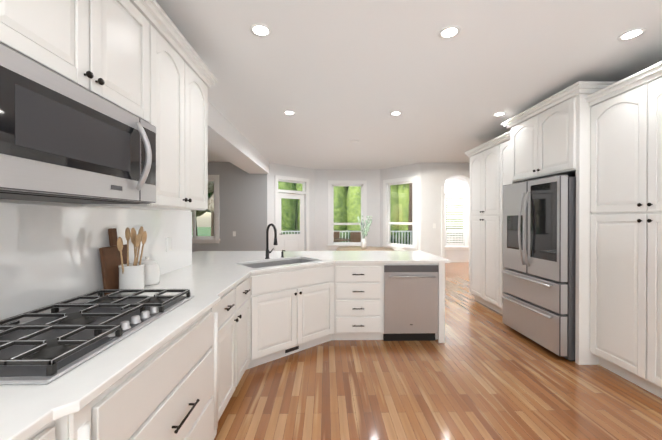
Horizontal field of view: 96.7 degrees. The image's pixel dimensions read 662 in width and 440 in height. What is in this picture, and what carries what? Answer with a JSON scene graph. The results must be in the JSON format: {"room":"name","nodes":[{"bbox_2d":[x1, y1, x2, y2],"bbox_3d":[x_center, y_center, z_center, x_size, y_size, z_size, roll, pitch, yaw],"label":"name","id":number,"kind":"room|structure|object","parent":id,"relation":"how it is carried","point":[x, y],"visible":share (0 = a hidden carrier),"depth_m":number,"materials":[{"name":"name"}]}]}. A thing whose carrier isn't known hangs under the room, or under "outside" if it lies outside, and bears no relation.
{"room":"kitchen","nodes":[
{"label":"kitchen","id":0,"kind":"room"},
{"bbox_2d":[0,199,190,211],"bbox_3d":[-1.602,0.010,0.108,0.480,2.740,5.700,0,0,-1],"label":"wall","id":1,"kind":"structure","parent":0,"point":[33,202],"depth_m":1.42,"materials":[{"name":"paint"}]},
{"bbox_2d":[0,202,191,323],"bbox_3d":[-1.365,0.192,0.812,0.015,0.529,4.298,0,0,-1],"label":"backsplash","id":2,"kind":"structure","parent":1,"relation":"attached to","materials":[{"name":"white tile"}]},
{"bbox_2d":[208,101,268,173],"bbox_3d":[-1.686,-1.240,5.002,0.480,0.280,4.100,0,0,-1],"label":"header beam","id":3,"kind":"structure","parent":0,"point":[228,141],"depth_m":4.63,"materials":[{"name":"white paint"}]},
{"bbox_2d":[191,162,470,274],"bbox_3d":[0.209,-0.021,7.640,9.900,2.740,1.200,0,0,-1],"label":"wall","id":4,"kind":"structure","parent":0,"point":[315,195],"depth_m":7.19,"materials":[{"name":"paint"}]},
{"bbox_2d":[155,0,661,168],"bbox_3d":[0.285,-1.413,3.235,10.500,0.080,12.500,0,0,-1],"label":"ceiling","id":5,"kind":"structure","parent":0,"point":[336,76],"depth_m":2.59,"materials":[{"name":"white paint"}]},
{"bbox_2d":[250,23,270,36],"bbox_3d":[-0.506,-1.365,2.121,0.148,0.006,0.148,0,0,-10],"label":"recessed light","id":6,"kind":"object","parent":5,"relation":"in","point":[263,30],"depth_m":2.12,"materials":[{"name":"white paint"}]},
{"bbox_2d":[283,111,294,114],"bbox_3d":[-0.535,-1.372,3.771,0.148,0.006,0.148,0,0,-10],"label":"recessed light","id":7,"kind":"object","parent":5,"relation":"in","point":[285,112],"depth_m":3.76,"materials":[{"name":"white paint"}]},
{"bbox_2d":[390,111,401,115],"bbox_3d":[0.835,-1.372,3.794,0.148,0.006,0.148,0,0,-28],"label":"recessed light","id":8,"kind":"object","parent":5,"relation":"in","point":[395,113],"depth_m":3.79,"materials":[{"name":"white paint"}]},
{"bbox_2d":[439,26,460,38],"bbox_3d":[0.863,-1.365,2.145,0.148,0.006,0.148,0,0,-28],"label":"recessed light","id":9,"kind":"object","parent":5,"relation":"in","point":[449,32],"depth_m":2.14,"materials":[{"name":"white paint"}]},
{"bbox_2d":[493,112,505,115],"bbox_3d":[2.185,-1.372,3.817,0.148,0.006,0.148,0,0,-10],"label":"recessed light","id":10,"kind":"object","parent":5,"relation":"in","point":[499,113],"depth_m":3.82,"materials":[{"name":"white paint"}]},
{"bbox_2d":[617,28,645,40],"bbox_3d":[2.213,-1.365,2.168,0.148,0.006,0.148,0,0,-10],"label":"recessed light","id":11,"kind":"object","parent":5,"relation":"in","point":[634,33],"depth_m":2.17,"materials":[{"name":"white paint"}]},
{"bbox_2d":[412,185,412,244],"bbox_3d":[2.629,-0.024,8.301,0.080,2.740,2.040,0,0,-1],"label":"wall","id":12,"kind":"structure","parent":0,"point":[412,185],"depth_m":9.28,"materials":[{"name":"paint"}]},
{"bbox_2d":[214,262,661,439],"bbox_3d":[0.285,1.407,3.246,10.500,0.080,12.500,0,0,-1],"label":"floor","id":13,"kind":"structure","parent":0,"point":[483,372],"depth_m":2.33,"materials":[{"name":"brown wood"}]},
{"bbox_2d":[0,0,449,439],"bbox_3d":[-0.255,0.092,1.456,3.220,2.565,5.550,0,0,-1],"label":"kitchen cabinets","id":14,"kind":"object","parent":13,"relation":"on","point":[104,113],"visible":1,"depth_m":1.42,"materials":[{"name":"white paint"}]},
{"bbox_2d":[0,43,155,203],"bbox_3d":[-1.131,-0.302,1.222,0.492,0.434,0.835,0,0,-1],"label":"microwave","id":15,"kind":"object","parent":14,"relation":"in","point":[61,141],"depth_m":1.08,"materials":[{"name":"grey metal"}]},
{"bbox_2d":[0,289,193,384],"bbox_3d":[-1.062,0.427,1.264,0.540,0.056,0.910,0,0,-1],"label":"cooktop","id":16,"kind":"object","parent":14,"relation":"in","point":[46,349],"depth_m":1.12,"materials":[{"name":"black metal"}]},
{"bbox_2d":[99,228,126,295],"bbox_3d":[-1.342,0.251,1.834,0.060,0.399,0.225,0,0,-1],"label":"cutting board","id":17,"kind":"object","parent":14,"relation":"on","point":[110,258],"visible":0.62,"depth_m":1.79,"materials":[{"name":"brown wood"}]},
{"bbox_2d":[117,226,146,294],"bbox_3d":[-1.237,0.247,1.838,0.139,0.410,0.310,0,0,-1],"label":"utensil crock","id":18,"kind":"object","parent":14,"relation":"on","point":[131,275],"visible":0.83,"depth_m":1.80,"materials":[{"name":"white ceramic"}]},
{"bbox_2d":[138,256,159,285],"bbox_3d":[-1.296,0.352,2.075,0.160,0.197,0.160,0,0,-1],"label":"canister","id":19,"kind":"object","parent":14,"relation":"on","point":[151,272],"visible":0.75,"depth_m":2.03,"materials":[{"name":"white ceramic"}]},
{"bbox_2d":[0,251,449,439],"bbox_3d":[-0.255,0.469,1.458,3.220,0.029,5.550,0,0,-1],"label":"countertop","id":20,"kind":"structure","parent":14,"relation":"on","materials":[{"name":"stone"}]},
{"bbox_2d":[265,223,284,258],"bbox_3d":[-0.651,0.242,3.394,0.226,0.408,0.316,0,0,-1],"label":"faucet","id":21,"kind":"object","parent":14,"relation":"on","point":[267,231],"depth_m":3.39,"materials":[{"name":"black metal"}]},
{"bbox_2d":[244,259,312,267],"bbox_3d":[-0.544,0.539,3.176,1.013,0.282,0.956,0,0,-1],"label":"sink","id":22,"kind":"object","parent":14,"relation":"in","point":[248,263],"depth_m":3.27,"materials":[{"name":"metal"}]},
{"bbox_2d":[383,265,437,340],"bbox_3d":[0.889,0.934,3.272,0.600,0.865,0.126,0,0,-1],"label":"dishwasher","id":23,"kind":"object","parent":14,"relation":"in","point":[410,292],"depth_m":3.26,"materials":[{"name":"silver metal"}]},
{"bbox_2d":[336,246,393,250],"bbox_3d":[0.705,0.980,6.152,1.200,0.750,1.200,0,0,-1],"label":"table","id":24,"kind":"object","parent":13,"relation":"on","point":[359,248],"visible":0.19,"depth_m":6.04,"materials":[{"name":"brown wood"}]},
{"bbox_2d":[357,216,371,248],"bbox_3d":[0.708,0.255,6.131,0.336,0.699,0.346,0,0,-1],"label":"vase","id":25,"kind":"object","parent":24,"relation":"on","point":[363,241],"visible":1,"depth_m":6.11,"materials":[{"name":"white ceramic"}]},
{"bbox_2d":[468,141,495,310],"bbox_3d":[2.791,0.124,4.569,0.838,2.475,0.929,0,0,-1],"label":"tall cabinet","id":26,"kind":"object","parent":13,"relation":"on","point":[482,162],"depth_m":4.57,"materials":[{"name":"white paint"}]},
{"bbox_2d":[496,137,507,320],"bbox_3d":[2.800,0.126,4.029,0.838,2.475,0.408,0,0,-1],"label":"tall cabinet","id":27,"kind":"object","parent":13,"relation":"on","point":[502,145],"depth_m":4.10,"materials":[{"name":"white paint"}]},
{"bbox_2d":[501,175,575,360],"bbox_3d":[2.580,0.464,3.297,0.919,1.805,0.922,0,0,-1],"label":"refrigerator","id":28,"kind":"object","parent":13,"relation":"on","point":[539,272],"depth_m":3.06,"materials":[{"name":"grey metal"}]},
{"bbox_2d":[588,69,661,397],"bbox_3d":[2.850,0.134,2.259,0.798,2.475,1.052,0,0,-1],"label":"tall cabinet","id":29,"kind":"object","parent":13,"relation":"on","point":[625,124],"depth_m":2.42,"materials":[{"name":"white paint"}]},
{"bbox_2d":[445,176,468,261],"bbox_3d":[3.675,-0.028,9.399,2.210,2.740,0.200,0,0,-1],"label":"wall","id":30,"kind":"structure","parent":0,"point":[456,186],"depth_m":9.36,"materials":[{"name":"paint"}]},
{"bbox_2d":[508,89,611,184],"bbox_3d":[2.772,-0.853,3.300,0.918,0.740,0.960,0,0,-1],"label":"upper cabinet","id":31,"kind":"object","parent":0,"relation":"attached to","point":[551,140],"depth_m":3.08,"materials":[{"name":"white paint"}]},
{"label":"outside","id":32,"kind":"structure","parent":0,"visible":0},
{"bbox_2d":[192,227,210,235],"bbox_3d":[-0.165,1.644,14.891,80.000,0.050,90.000,0,0,-1],"label":"ground","id":33,"kind":"structure","parent":32,"point":[203,231],"depth_m":38.87,"materials":[{"name":"green plant"}]},
{"bbox_2d":[191,181,462,244],"bbox_3d":[0.815,-4.215,17.659,36.450,12.822,13.813,0,0,-1],"label":"trees","id":34,"kind":"object","parent":33,"relation":"on","point":[404,201],"depth_m":13.71,"materials":[{"name":"green plant"}]},
{"bbox_2d":[281,231,461,243],"bbox_3d":[0.671,1.038,10.178,9.510,1.200,3.450,0,0,-1],"label":"deck","id":35,"kind":"object","parent":33,"relation":"on","point":[354,234],"depth_m":11.74,"materials":[{"name":"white wood"}]}
]}

